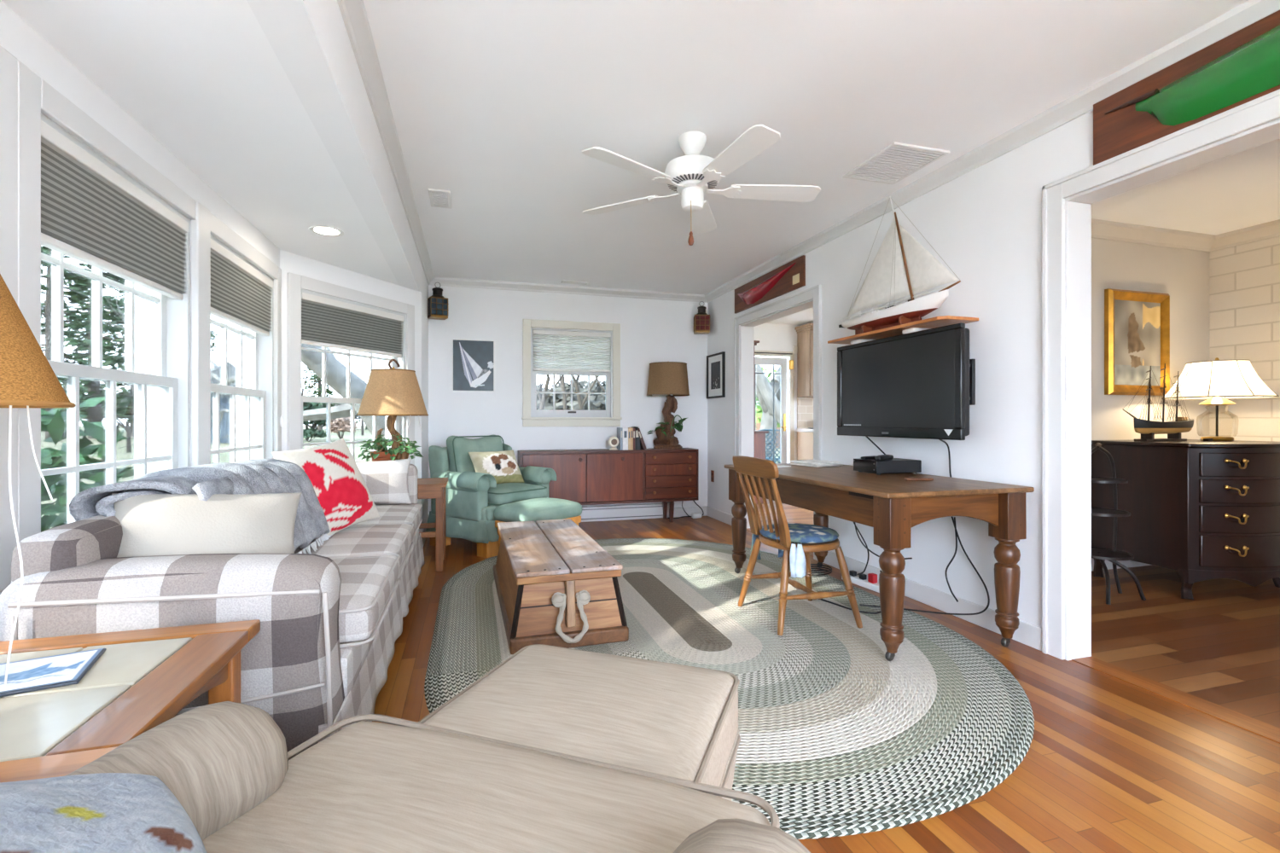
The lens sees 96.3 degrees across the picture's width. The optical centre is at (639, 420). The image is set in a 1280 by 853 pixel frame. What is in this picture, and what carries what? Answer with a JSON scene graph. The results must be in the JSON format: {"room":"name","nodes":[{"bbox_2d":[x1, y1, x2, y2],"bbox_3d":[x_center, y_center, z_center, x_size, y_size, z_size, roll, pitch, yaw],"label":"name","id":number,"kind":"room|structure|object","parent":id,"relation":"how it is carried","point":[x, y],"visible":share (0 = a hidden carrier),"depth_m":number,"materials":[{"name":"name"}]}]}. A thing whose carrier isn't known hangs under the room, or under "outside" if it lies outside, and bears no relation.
{"room":"living room","nodes":[
{"label":"living room","id":0,"kind":"room"},
{"bbox_2d":[0,0,279,459],"bbox_3d":[-1.867,0.055,1.995,0.120,2.290,3.480,0,0,-16],"label":"wall","id":1,"kind":"structure","parent":0,"point":[17,37],"depth_m":1.96,"materials":[{"name":"paint"}]},
{"bbox_2d":[0,45,17,595],"bbox_3d":[-1.576,-0.170,0.950,0.250,1.580,1.140,0,0,-16],"label":"window","id":2,"kind":"structure","parent":1,"relation":"in","point":[8,63],"depth_m":1.48,"materials":[{"name":"white paint"}]},
{"bbox_2d":[17,59,195,541],"bbox_3d":[-1.889,-0.170,2.015,0.250,1.580,1.120,0,0,-16],"label":"window","id":3,"kind":"structure","parent":1,"relation":"in","point":[118,348],"depth_m":1.92,"materials":[{"name":"white paint"}]},
{"bbox_2d":[40,120,188,300],"bbox_3d":[-1.843,-0.682,2.028,0.066,0.335,0.886,0,0,-16],"label":"cellular shade","id":4,"kind":"object","parent":3,"relation":"attached to","point":[92,215],"visible":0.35,"depth_m":1.92,"materials":[{"name":"grey fabric"}]},
{"bbox_2d":[190,201,210,466],"bbox_3d":[-1.952,-0.168,2.549,0.030,1.575,0.130,0,0,-16],"label":"trim","id":5,"kind":"structure","parent":1,"relation":"attached to","point":[200,226],"depth_m":2.52,"materials":[{"name":"white paint"}]},
{"bbox_2d":[210,213,281,464],"bbox_3d":[-2.192,-0.170,3.046,0.250,1.580,1.150,0,0,-16],"label":"window","id":6,"kind":"structure","parent":1,"relation":"in","point":[241,358],"depth_m":3.23,"materials":[{"name":"white paint"}]},
{"bbox_2d":[210,238,284,426],"bbox_3d":[-2.140,-0.405,3.108,0.103,0.890,1.006,0,0,-16],"label":"cellular shade","id":7,"kind":"object","parent":6,"relation":"attached to","point":[240,293],"visible":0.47,"depth_m":3.03,"materials":[{"name":"grey fabric"}]},
{"bbox_2d":[1,0,399,285],"bbox_3d":[-1.643,-1.140,1.993,0.910,0.100,5.950,0,0,-16],"label":"ceiling","id":8,"kind":"structure","parent":0,"point":[204,78],"depth_m":1.97,"materials":[{"name":"paint"}]},
{"bbox_2d":[308,226,343,237],"bbox_3d":[-1.801,-1.087,3.296,0.180,0.006,0.180,0,0,-16],"label":"recessed light","id":9,"kind":"object","parent":8,"relation":"in","point":[322,230],"visible":1,"depth_m":3.29,"materials":[{"name":"white glass"}]},
{"bbox_2d":[246,0,428,532],"bbox_3d":[-1.125,-0.120,2.093,0.140,2.640,7.650,0,0,-16],"label":"ceiling beam","id":10,"kind":"structure","parent":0,"point":[310,40],"depth_m":2.17,"materials":[{"name":"paint"}]},
{"bbox_2d":[427,282,448,319],"bbox_3d":[-2.021,-1.197,5.718,0.174,0.364,0.178,0,0,-34],"label":"lantern","id":11,"kind":"object","parent":10,"relation":"attached to","point":[438,304],"visible":0.93,"depth_m":5.66,"materials":[{"name":"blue metal"}]},
{"bbox_2d":[279,249,421,532],"bbox_3d":[-2.133,0.055,4.272,0.120,2.290,1.314,0,0,20],"label":"wall","id":12,"kind":"structure","parent":0,"point":[289,262],"depth_m":4.17,"materials":[{"name":"paint"}]},
{"bbox_2d":[286,272,414,465],"bbox_3d":[-2.154,-0.170,4.259,0.250,1.580,1.164,0,0,20],"label":"window","id":13,"kind":"structure","parent":12,"relation":"in","point":[326,386],"depth_m":4.09,"materials":[{"name":"white paint"}]},
{"bbox_2d":[301,292,403,357],"bbox_3d":[-2.109,-0.682,4.242,0.066,0.335,0.930,0,0,20],"label":"cellular shade","id":14,"kind":"object","parent":13,"relation":"attached to","point":[325,322],"visible":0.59,"depth_m":4.17,"materials":[{"name":"grey fabric"}]},
{"bbox_2d":[428,285,707,514],"bbox_3d":[-0.763,-0.120,6.258,3.180,2.640,0.140,0,0,-16],"label":"wall","id":15,"kind":"structure","parent":0,"point":[652,330],"depth_m":6.14,"materials":[{"name":"paint"}]},
{"bbox_2d":[451,338,494,392],"bbox_3d":[-1.713,-0.564,5.896,0.426,0.540,0.020,0,0,-16],"label":"picture","id":16,"kind":"object","parent":15,"relation":"attached to","point":[473,361],"visible":1,"depth_m":5.89,"materials":[{"name":"grey paper"}]},
{"bbox_2d":[521,319,622,426],"bbox_3d":[-0.753,-0.505,6.277,1.080,1.140,0.270,0,0,-16],"label":"window","id":17,"kind":"structure","parent":15,"relation":"in","point":[549,398],"depth_m":6.22,"materials":[{"name":"beige paint"}]},
{"bbox_2d":[532,330,610,372],"bbox_3d":[-0.737,-0.746,6.221,0.846,0.432,0.066,0,0,-16],"label":"cellular shade","id":18,"kind":"object","parent":17,"relation":"attached to","point":[553,351],"visible":1,"depth_m":6.20,"materials":[{"name":"white fabric"}]},
{"bbox_2d":[580,502,669,520],"bbox_3d":[-0.386,1.000,6.251,1.520,0.150,0.055,0,0,-16],"label":"baseboard heater","id":19,"kind":"object","parent":15,"relation":"attached to","point":[648,509],"visible":0.45,"depth_m":6.29,"materials":[{"name":"white paint"}]},
{"bbox_2d":[581,506,707,522],"bbox_3d":[-0.667,1.045,6.205,3.024,0.110,0.016,0,0,-16],"label":"baseboard","id":20,"kind":"structure","parent":15,"relation":"attached to","point":[678,512],"depth_m":6.52,"materials":[{"name":"white paint"}]},
{"bbox_2d":[693,301,709,334],"bbox_3d":[0.701,-1.172,6.517,0.174,0.364,0.178,0,0,0],"label":"lantern","id":21,"kind":"object","parent":15,"relation":"attached to","point":[701,320],"visible":1,"depth_m":6.44,"materials":[{"name":"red metal"}]},
{"bbox_2d":[753,323,813,463],"bbox_3d":[2.188,-0.120,8.630,3.940,2.640,0.152,0,0,-16],"label":"wall","id":22,"kind":"structure","parent":0,"point":[776,337],"depth_m":8.59,"materials":[{"name":"paint"}]},
{"bbox_2d":[754,350,794,463],"bbox_3d":[1.859,0.035,8.474,0.920,2.130,0.135,0,0,-16],"label":"door","id":23,"kind":"structure","parent":22,"relation":"in","point":[770,373],"depth_m":8.55,"materials":[{"name":"white"}]},
{"bbox_2d":[794,322,813,397],"bbox_3d":[2.758,-0.875,8.513,0.792,1.050,0.412,0,0,-16],"label":"upper cabinet","id":24,"kind":"object","parent":22,"relation":"attached to","point":[805,336],"visible":0.38,"depth_m":8.40,"materials":[{"name":"beige wood"}]},
{"bbox_2d":[753,499,813,526],"bbox_3d":[2.860,1.160,6.519,3.640,0.120,4.500,0,0,-16],"label":"floor","id":25,"kind":"structure","parent":0,"point":[794,514],"depth_m":6.69,"materials":[{"name":"brown wood"}]},
{"bbox_2d":[753,340,768,503],"bbox_3d":[1.227,0.010,7.749,0.860,2.180,0.520,0,0,-16],"label":"wall","id":26,"kind":"structure","parent":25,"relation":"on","point":[759,436],"depth_m":7.61,"materials":[{"name":"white paint"}]},
{"bbox_2d":[797,431,813,460],"bbox_3d":[3.165,0.635,8.534,1.500,0.930,0.602,0,0,-16],"label":"base cabinet","id":27,"kind":"object","parent":25,"relation":"on","point":[805,440],"visible":0.07,"depth_m":8.40,"materials":[{"name":"beige wood"}]},
{"bbox_2d":[363,0,1279,325],"bbox_3d":[1.938,-1.500,3.748,6.970,0.120,9.300,0,0,-16],"label":"ceiling","id":28,"kind":"structure","parent":0,"point":[496,105],"depth_m":2.65,"materials":[{"name":"paint"}]},
{"bbox_2d":[428,188,451,209],"bbox_3d":[-1.292,-1.434,3.711,0.130,0.012,0.290,0,0,-16],"label":"ceiling vent","id":29,"kind":"object","parent":28,"relation":"in","point":[439,198],"visible":1,"depth_m":3.69,"materials":[{"name":"white metal"}]},
{"bbox_2d":[581,124,820,245],"bbox_3d":[0.295,-1.159,2.899,1.272,0.562,1.258,0,0,-16],"label":"ceiling fan","id":30,"kind":"object","parent":28,"relation":"hanging from","point":[692,175],"visible":1,"depth_m":2.86,"materials":[{"name":"white plastic"}]},
{"bbox_2d":[842,141,949,184],"bbox_3d":[1.422,-1.434,3.216,0.360,0.012,0.430,0,0,-16],"label":"ceiling vent","id":31,"kind":"object","parent":28,"relation":"in","point":[897,161],"visible":1,"depth_m":3.19,"materials":[{"name":"white metal"}]},
{"bbox_2d":[372,516,1279,852],"bbox_3d":[-0.053,1.160,2.381,4.040,0.120,7.800,0,0,-16],"label":"floor","id":32,"kind":"structure","parent":0,"point":[1111,765],"depth_m":1.84,"materials":[{"name":"brown wood"}]},
{"bbox_2d":[0,619,260,782],"bbox_3d":[-1.104,0.790,0.991,0.580,0.620,0.657,0,0,-16],"label":"end table","id":33,"kind":"object","parent":32,"relation":"on","point":[142,679],"visible":0.65,"depth_m":1.03,"materials":[{"name":"brown wood"}]},
{"bbox_2d":[0,273,75,684],"bbox_3d":[-1.265,0.044,0.979,0.430,0.898,0.430,0,0,-16],"label":"table lamp","id":34,"kind":"object","parent":33,"relation":"on","point":[28,381],"visible":1,"depth_m":1.02,"materials":[{"name":"brown"}]},
{"bbox_2d":[0,648,105,697],"bbox_3d":[-1.151,0.479,1.080,0.180,0.007,0.180,0,0,-31],"label":"book","id":35,"kind":"object","parent":33,"relation":"on","point":[32,675],"visible":0.99,"depth_m":1.09,"materials":[{"name":"blue"}]},
{"bbox_2d":[417,477,448,571],"bbox_3d":[-1.697,0.780,4.327,0.460,0.640,0.480,0,0,-16],"label":"side table","id":36,"kind":"object","parent":32,"relation":"on","point":[430,488],"visible":0.48,"depth_m":4.17,"materials":[{"name":"brown wood"}]},
{"bbox_2d":[370,450,397,461],"bbox_3d":[-1.828,0.340,4.096,0.184,0.240,0.184,0,0,-16],"label":"pot","id":37,"kind":"object","parent":36,"relation":"on","point":[381,456],"depth_m":4.02,"materials":[{"name":"ceramic"}]},
{"bbox_2d":[357,434,423,461],"bbox_3d":[-1.777,0.279,4.101,0.432,0.361,0.446,0,0,-16],"label":"ivy","id":38,"kind":"object","parent":36,"relation":"on","point":[388,454],"visible":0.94,"depth_m":4.02,"materials":[{"name":"plant"}]},
{"bbox_2d":[356,359,428,459],"bbox_3d":[-1.790,0.013,4.164,0.479,0.922,0.479,0,0,10],"label":"table lamp","id":39,"kind":"object","parent":36,"relation":"on","point":[392,392],"visible":0.7,"depth_m":4.02,"materials":[{"name":"beige fabric"}]},
{"bbox_2d":[64,701,811,852],"bbox_3d":[-0.328,0.700,0.649,1.088,0.800,0.909,0,0,19],"label":"armchair","id":40,"kind":"object","parent":32,"relation":"on","point":[404,786],"visible":0.94,"depth_m":0.87,"materials":[{"name":"beige fabric"}]},
{"bbox_2d":[0,773,207,852],"bbox_3d":[-0.651,0.460,0.415,0.571,0.224,0.564,0,0,44],"label":"throw pillow","id":41,"kind":"object","parent":40,"relation":"on","point":[103,812],"visible":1,"depth_m":0.61,"materials":[{"name":"fabric"}]},
{"bbox_2d":[202,721,770,852],"bbox_3d":[-0.291,0.658,0.754,0.860,0.170,0.680,0,0,19],"label":"seat cushion","id":42,"kind":"object","parent":40,"relation":"on","point":[402,787],"depth_m":0.88,"materials":[{"name":"beige fabric"}]},
{"bbox_2d":[477,541,499,558],"bbox_3d":[-1.236,1.036,4.669,0.130,0.128,0.130,0,0,37],"label":"furniture leg","id":43,"kind":"object","parent":32,"relation":"on","point":[490,549],"visible":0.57,"depth_m":4.62,"materials":[{"name":"orange wood"}]},
{"bbox_2d":[418,644,740,801],"bbox_3d":[-0.122,0.865,1.356,0.642,0.470,0.552,0,0,19],"label":"ottoman","id":44,"kind":"object","parent":32,"relation":"on","point":[673,720],"visible":0.49,"depth_m":1.28,"materials":[{"name":"beige fabric"}]},
{"bbox_2d":[517,448,698,523],"bbox_3d":[-0.319,0.705,6.093,1.900,0.790,0.358,0,0,-16],"label":"sideboard","id":45,"kind":"object","parent":32,"relation":"on","point":[594,476],"visible":0.88,"depth_m":5.98,"materials":[{"name":"brown wood"}]},
{"bbox_2d":[607,436,619,450],"bbox_3d":[-0.279,0.239,6.046,0.112,0.141,0.100,0,0,-16],"label":"desk clock","id":46,"kind":"object","parent":45,"relation":"on","point":[613,442],"visible":1,"depth_m":6.02,"materials":[{"name":"beige ceramic"}]},
{"bbox_2d":[616,427,622,450],"bbox_3d":[-0.216,0.193,6.085,0.022,0.235,0.161,0,0,-16],"label":"book","id":47,"kind":"object","parent":45,"relation":"on","point":[619,429],"visible":0.94,"depth_m":6.03,"materials":[{"name":"beige paper"}]},
{"bbox_2d":[622,427,628,450],"bbox_3d":[-0.176,0.193,6.097,0.056,0.235,0.171,0,0,-16],"label":"book","id":48,"kind":"object","parent":45,"relation":"on","point":[625,430],"visible":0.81,"depth_m":6.02,"materials":[{"name":"beige paper"}]},
{"bbox_2d":[646,361,689,449],"bbox_3d":[0.301,-0.168,6.284,0.493,0.965,0.491,0,0,-16],"label":"table lamp","id":49,"kind":"object","parent":45,"relation":"on","point":[668,378],"visible":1,"depth_m":6.17,"materials":[{"name":"brown fabric"}]},
{"bbox_2d":[424,538,1034,839],"bbox_3d":[0.165,1.093,3.415,2.620,0.009,3.880,0,0,-16],"label":"rug","id":50,"kind":"object","parent":32,"relation":"on","point":[839,737],"visible":0.67,"depth_m":2.44,"materials":[{"name":"fabric"}]},
{"bbox_2d":[494,497,581,546],"bbox_3d":[-0.820,0.868,4.658,0.440,0.465,0.620,0,0,37],"label":"ottoman","id":51,"kind":"object","parent":50,"relation":"on","point":[545,509],"visible":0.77,"depth_m":4.50,"materials":[{"name":"green fabric"}]},
{"bbox_2d":[494,497,581,522],"bbox_3d":[-0.820,0.718,4.658,0.440,0.165,0.620,0,0,37],"label":"cushion","id":52,"kind":"object","parent":51,"relation":"on","point":[545,509],"depth_m":4.49,"materials":[{"name":"green fabric"}]},
{"bbox_2d":[493,518,628,654],"bbox_3d":[-0.544,0.901,3.436,0.577,0.376,1.563,0,0,-17],"label":"chest","id":53,"kind":"object","parent":50,"relation":"on","point":[556,586],"visible":1,"depth_m":2.82,"materials":[{"name":"brown wood"}]},
{"bbox_2d":[732,455,862,635],"bbox_3d":[0.835,0.644,3.179,0.559,0.897,0.522,0,0,-16],"label":"spindle chair","id":54,"kind":"object","parent":50,"relation":"on","point":[759,468],"visible":0.92,"depth_m":3.04,"materials":[{"name":"brown wood"}]},
{"bbox_2d":[750,523,838,577],"bbox_3d":[0.883,0.706,3.189,0.424,0.223,0.488,0,0,-16],"label":"cushion","id":55,"kind":"object","parent":54,"relation":"on","point":[800,533],"visible":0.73,"depth_m":3.02,"materials":[{"name":"blue fabric"}]},
{"bbox_2d":[810,564,831,575],"bbox_3d":[1.233,1.060,4.072,0.269,0.050,0.209,0,0,-16],"label":"cable","id":56,"kind":"object","parent":50,"relation":"on","point":[819,569],"visible":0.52,"depth_m":4.03,"materials":[{"name":"black plastic"}]},
{"bbox_2d":[818,570,881,614],"bbox_3d":[1.335,1.002,3.423,0.498,0.172,0.386,0,0,-16],"label":"cable","id":57,"kind":"object","parent":50,"relation":"on","point":[843,607],"visible":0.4,"depth_m":3.31,"materials":[{"name":"black plastic"}]},
{"bbox_2d":[859,516,989,615],"bbox_3d":[1.599,0.812,3.232,0.655,0.548,0.181,0,0,37],"label":"cable","id":58,"kind":"object","parent":50,"relation":"on","point":[959,540],"visible":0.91,"depth_m":3.12,"materials":[{"name":"black plastic"}]},
{"bbox_2d":[841,570,879,593],"bbox_3d":[1.488,1.050,3.814,0.060,0.100,0.360,0,0,-22],"label":"power strip","id":59,"kind":"object","parent":32,"relation":"on","point":[871,583],"visible":0.8,"depth_m":3.77,"materials":[{"name":"white plastic"}]},
{"bbox_2d":[724,463,1034,661],"bbox_3d":[1.246,0.709,3.440,0.840,0.781,1.700,0,0,-16],"label":"table","id":60,"kind":"object","parent":32,"relation":"on","point":[891,504],"visible":0.94,"depth_m":2.75,"materials":[{"name":"brown wood"}]},
{"bbox_2d":[790,463,839,467],"bbox_3d":[1.236,0.313,4.062,0.200,0.009,0.280,0,0,-24],"label":"magazine","id":61,"kind":"object","parent":60,"relation":"on","point":[799,464],"visible":0.6,"depth_m":3.97,"materials":[{"name":"white paper"}]},
{"bbox_2d":[797,462,843,465],"bbox_3d":[1.264,0.303,4.039,0.200,0.009,0.280,0,0,-10],"label":"magazine","id":62,"kind":"object","parent":61,"relation":"on","point":[834,464],"visible":0.61,"depth_m":3.91,"materials":[{"name":"white paper"}]},
{"bbox_2d":[790,459,840,464],"bbox_3d":[1.243,0.294,4.075,0.200,0.009,0.280,0,0,-31],"label":"magazine","id":63,"kind":"object","parent":62,"relation":"on","point":[812,462],"visible":1,"depth_m":4.01,"materials":[{"name":"white paper"}]},
{"bbox_2d":[853,458,921,475],"bbox_3d":[1.496,0.277,3.481,0.308,0.082,0.230,0,0,-12],"label":"cable box","id":64,"kind":"object","parent":60,"relation":"on","point":[895,465],"visible":1,"depth_m":3.38,"materials":[{"name":"black plastic"}]},
{"bbox_2d":[944,517,958,602],"bbox_3d":[1.745,0.766,3.189,0.038,0.454,0.109,0,0,-6],"label":"cable","id":65,"kind":"object","parent":60,"relation":"hanging from","point":[956,549],"visible":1,"depth_m":3.19,"materials":[{"name":"black plastic"}]},
{"bbox_2d":[707,110,1279,627],"bbox_3d":[1.907,-0.120,3.056,0.140,2.640,7.790,0,0,-16],"label":"wall","id":66,"kind":"structure","parent":0,"point":[985,223],"depth_m":3.10,"materials":[{"name":"paint"}]},
{"bbox_2d":[706,351,725,398],"bbox_3d":[0.841,-0.497,6.385,0.030,0.490,0.445,0,0,-16],"label":"framed photo","id":67,"kind":"object","parent":66,"relation":"attached to","point":[715,363],"visible":1,"depth_m":6.37,"materials":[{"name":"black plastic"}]},
{"bbox_2d":[734,255,805,314],"bbox_3d":[1.134,-1.228,5.290,0.084,0.249,1.276,0,0,-16],"label":"plaque","id":68,"kind":"object","parent":66,"relation":"attached to","point":[790,276],"visible":1,"depth_m":5.14,"materials":[{"name":"brown wood"}]},
{"bbox_2d":[733,285,821,560],"bbox_3d":[1.263,0.020,5.206,0.172,2.160,1.500,0,0,-16],"label":"trim","id":69,"kind":"structure","parent":66,"relation":"attached to","point":[811,297],"depth_m":5.77,"materials":[{"name":"white paint"}]},
{"bbox_2d":[337,0,1279,302],"bbox_3d":[0.401,-1.403,2.541,3.040,0.075,7.650,0,0,-16],"label":"trim","id":70,"kind":"structure","parent":66,"relation":"attached to","point":[353,12],"depth_m":2.84,"materials":[{"name":"white paint"}]},
{"bbox_2d":[706,506,1041,651],"bbox_3d":[1.350,1.045,4.676,0.016,0.110,4.054,0,0,-16],"label":"baseboard","id":71,"kind":"structure","parent":66,"relation":"attached to","point":[1028,634],"depth_m":3.28,"materials":[{"name":"white paint"}]},
{"bbox_2d":[837,322,969,440],"bbox_3d":[1.547,-0.202,3.471,0.086,0.608,1.050,0,0,-16],"label":"television","id":72,"kind":"object","parent":66,"relation":"attached to","point":[915,385],"visible":1,"depth_m":3.33,"materials":[{"name":"black plastic"}]},
{"bbox_2d":[827,315,978,344],"bbox_3d":[1.565,-0.527,3.536,0.245,0.054,1.015,0,0,-16],"label":"wall shelf","id":73,"kind":"object","parent":66,"relation":"attached to","point":[936,322],"visible":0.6,"depth_m":3.32,"materials":[{"name":"brown wood"}]},
{"bbox_2d":[838,196,960,334],"bbox_3d":[1.560,-0.972,3.510,0.184,0.836,0.979,0,0,-16],"label":"model","id":74,"kind":"object","parent":73,"relation":"on","point":[901,267],"visible":0.89,"depth_m":3.45},
{"bbox_2d":[969,359,975,405],"bbox_3d":[1.650,-0.210,3.475,0.116,0.250,0.800,0,0,-16],"label":"wall bracket","id":75,"kind":"object","parent":66,"relation":"attached to","point":[972,362],"visible":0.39,"depth_m":3.11,"materials":[{"name":"black plastic"}]},
{"bbox_2d":[746,528,1279,744],"bbox_3d":[2.056,1.148,2.583,0.120,0.104,6.800,0,0,-16],"label":"floor","id":76,"kind":"structure","parent":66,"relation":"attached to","point":[1272,733],"depth_m":2.26,"materials":[{"name":"brown wood"}]},
{"bbox_2d":[1041,88,1279,660],"bbox_3d":[2.340,-0.005,1.536,0.172,2.210,2.510,0,0,-16],"label":"trim","id":77,"kind":"structure","parent":66,"relation":"attached to","point":[1066,226],"depth_m":2.64,"materials":[{"name":"white paint"}]},
{"bbox_2d":[1091,218,1279,252],"bbox_3d":[3.800,-1.390,1.949,2.870,0.100,4.600,0,0,-16],"label":"trim","id":78,"kind":"structure","parent":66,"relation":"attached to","point":[1104,229],"depth_m":4.31,"materials":[{"name":"paint"}]},
{"bbox_2d":[1093,9,1279,165],"bbox_3d":[2.192,-1.242,1.656,0.102,0.271,1.743,0,0,-16],"label":"plaque","id":79,"kind":"object","parent":66,"relation":"attached to","point":[1242,66],"visible":0.98,"depth_m":2.13,"materials":[{"name":"brown wood"}]},
{"bbox_2d":[1091,238,1209,440],"bbox_3d":[3.186,-0.120,4.218,2.970,2.640,0.100,0,0,-16],"label":"wall","id":80,"kind":"structure","parent":0,"point":[1183,274],"depth_m":4.38,"materials":[{"name":"paint"}]},
{"bbox_2d":[1091,558,1151,571],"bbox_3d":[3.800,1.045,1.949,2.870,0.110,4.600,0,0,-16],"label":"baseboard","id":81,"kind":"structure","parent":80,"relation":"attached to","point":[1126,563],"depth_m":4.27,"materials":[{"name":"white paint"}]},
{"bbox_2d":[1104,288,1169,395],"bbox_3d":[3.740,-0.580,4.302,0.630,0.780,0.050,0,0,-16],"label":"painting","id":82,"kind":"object","parent":80,"relation":"attached to","point":[1137,323],"visible":0.98,"depth_m":4.29},
{"bbox_2d":[1091,564,1279,728],"bbox_3d":[3.856,1.160,1.934,2.970,0.120,4.740,0,0,-16],"label":"floor","id":83,"kind":"structure","parent":0,"point":[1221,646],"depth_m":2.92,"materials":[{"name":"brown wood"}]},
{"bbox_2d":[1091,442,1146,605],"bbox_3d":[2.897,0.622,3.622,0.340,0.964,0.341,0,0,-16],"label":"tiered stand","id":84,"kind":"object","parent":83,"relation":"on","point":[1113,555],"visible":0.69,"depth_m":3.58,"materials":[{"name":"black metal"}]},
{"bbox_2d":[1091,477,1128,483],"bbox_3d":[2.897,0.376,3.623,0.280,0.016,0.280,0,0,-16],"label":"shelf","id":85,"kind":"object","parent":84,"relation":"attached to","point":[1094,480],"depth_m":3.57,"materials":[{"name":"brown wood"}]},
{"bbox_2d":[1091,506,1130,517],"bbox_3d":[2.897,0.576,3.623,0.310,0.016,0.310,0,0,-16],"label":"shelf","id":86,"kind":"object","parent":84,"relation":"attached to","point":[1103,512],"depth_m":3.55,"materials":[{"name":"brown wood"}]},
{"bbox_2d":[1091,546,1134,560],"bbox_3d":[2.897,0.836,3.623,0.340,0.016,0.340,0,0,-16],"label":"shelf","id":87,"kind":"object","parent":84,"relation":"attached to","point":[1099,553],"depth_m":3.56,"materials":[{"name":"brown wood"}]},
{"bbox_2d":[1091,439,1279,599],"bbox_3d":[3.747,0.626,3.833,1.000,0.971,0.795,0,0,-16],"label":"dresser","id":88,"kind":"object","parent":83,"relation":"on","point":[1201,510],"visible":0.97,"depth_m":3.50,"materials":[{"name":"brown wood"}]},
{"bbox_2d":[1122,363,1193,442],"bbox_3d":[3.503,-0.125,3.889,0.636,0.530,0.160,0,0,-16],"label":"model","id":89,"kind":"object","parent":88,"relation":"on","point":[1148,429],"visible":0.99,"depth_m":3.87},
{"bbox_2d":[1164,357,1279,441],"bbox_3d":[4.018,-0.150,3.993,0.578,0.580,0.578,0,0,-16],"label":"table lamp","id":90,"kind":"object","parent":88,"relation":"on","point":[1217,381],"visible":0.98,"depth_m":3.86,"materials":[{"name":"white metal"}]},
{"bbox_2d":[1209,236,1279,442],"bbox_3d":[5.234,-0.120,2.370,0.120,2.640,4.600,0,0,-16],"label":"brick wall","id":91,"kind":"structure","parent":0,"point":[1244,280],"depth_m":4.33,"materials":[{"name":"beige brick"}]},
{"bbox_3d":[-1.582,1.050,3.934,0.090,0.100,0.090,0,0,-16],"label":"block","id":92,"kind":"object","parent":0,"visible":0},
{"bbox_2d":[0,464,424,759],"bbox_3d":[-1.485,0.615,2.674,0.802,0.782,2.721,0,0,-16],"label":"sofa","id":93,"kind":"object","parent":92,"relation":"on","point":[320,657],"visible":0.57,"depth_m":1.45,"materials":[{"name":"beige fabric"}]},
{"bbox_2d":[69,459,332,553],"bbox_3d":[-1.522,0.372,2.159,0.501,0.441,1.120,0,0,-16],"label":"throw blanket","id":94,"kind":"object","parent":93,"relation":"on","point":[256,476],"visible":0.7,"depth_m":1.90,"materials":[{"name":"grey fabric"}]},
{"bbox_2d":[111,492,302,558],"bbox_3d":[-1.258,0.365,1.677,0.480,0.316,0.261,0,0,-34],"label":"throw pillow","id":95,"kind":"object","parent":93,"relation":"on","point":[152,525],"visible":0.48,"depth_m":1.63,"materials":[{"name":"beige fabric"}]},
{"bbox_2d":[271,438,379,540],"bbox_3d":[-1.506,0.325,2.788,0.229,0.466,0.507,0,0,12],"label":"throw pillow","id":96,"kind":"object","parent":93,"relation":"on","point":[345,499],"visible":0.72,"depth_m":2.75,"materials":[{"name":"fabric"}]},
{"bbox_2d":[294,523,413,567],"bbox_3d":[-1.440,0.604,2.686,0.650,0.139,0.755,0,0,-16],"label":"seat cushion","id":97,"kind":"object","parent":93,"relation":"on","point":[369,539],"depth_m":2.60,"materials":[{"name":"beige fabric"}]},
{"bbox_2d":[330,555,399,643],"bbox_3d":[-1.221,0.604,1.966,0.665,0.138,0.740,0,0,-16],"label":"seat cushion","id":98,"kind":"object","parent":93,"relation":"on","point":[368,582],"depth_m":1.90,"materials":[{"name":"beige fabric"}]},
{"bbox_2d":[354,459,411,504],"bbox_3d":[-1.727,0.400,3.683,0.480,0.295,0.149,0,0,-24],"label":"throw pillow","id":99,"kind":"object","parent":93,"relation":"on","point":[386,481],"visible":0.53,"depth_m":3.67,"materials":[{"name":"white fabric"}]},
{"bbox_2d":[354,504,422,532],"bbox_3d":[-1.659,0.604,3.408,0.635,0.138,0.745,0,0,-16],"label":"seat cushion","id":100,"kind":"object","parent":93,"relation":"on","point":[389,514],"depth_m":3.38,"materials":[{"name":"beige fabric"}]},
{"bbox_3d":[-0.865,1.036,5.166,0.130,0.128,0.130,0,0,37],"label":"block","id":101,"kind":"object","parent":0,"visible":0},
{"bbox_2d":[425,435,556,543],"bbox_3d":[-1.320,0.558,5.119,0.891,0.848,0.889,0,0,37],"label":"armchair","id":102,"kind":"object","parent":101,"relation":"on","point":[473,497],"visible":0.66,"depth_m":4.82,"materials":[{"name":"green fabric"}]},
{"bbox_2d":[446,435,503,472],"bbox_3d":[-1.493,0.346,5.248,0.222,0.424,0.567,0,0,37],"label":"cushion","id":103,"kind":"object","parent":102,"relation":"on","point":[458,448],"depth_m":5.07,"materials":[{"name":"green fabric"}]},
{"bbox_2d":[468,449,524,483],"bbox_3d":[-1.258,0.415,5.050,0.213,0.288,0.462,0,0,44],"label":"throw pillow","id":104,"kind":"object","parent":102,"relation":"on","point":[503,465],"visible":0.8,"depth_m":5.00,"materials":[{"name":"fabric"}]},
{"bbox_2d":[488,482,546,504],"bbox_3d":[-1.217,0.623,5.042,0.625,0.155,0.550,0,0,37],"label":"seat cushion","id":105,"kind":"object","parent":102,"relation":"on","point":[504,493],"depth_m":4.82,"materials":[{"name":"green fabric"}]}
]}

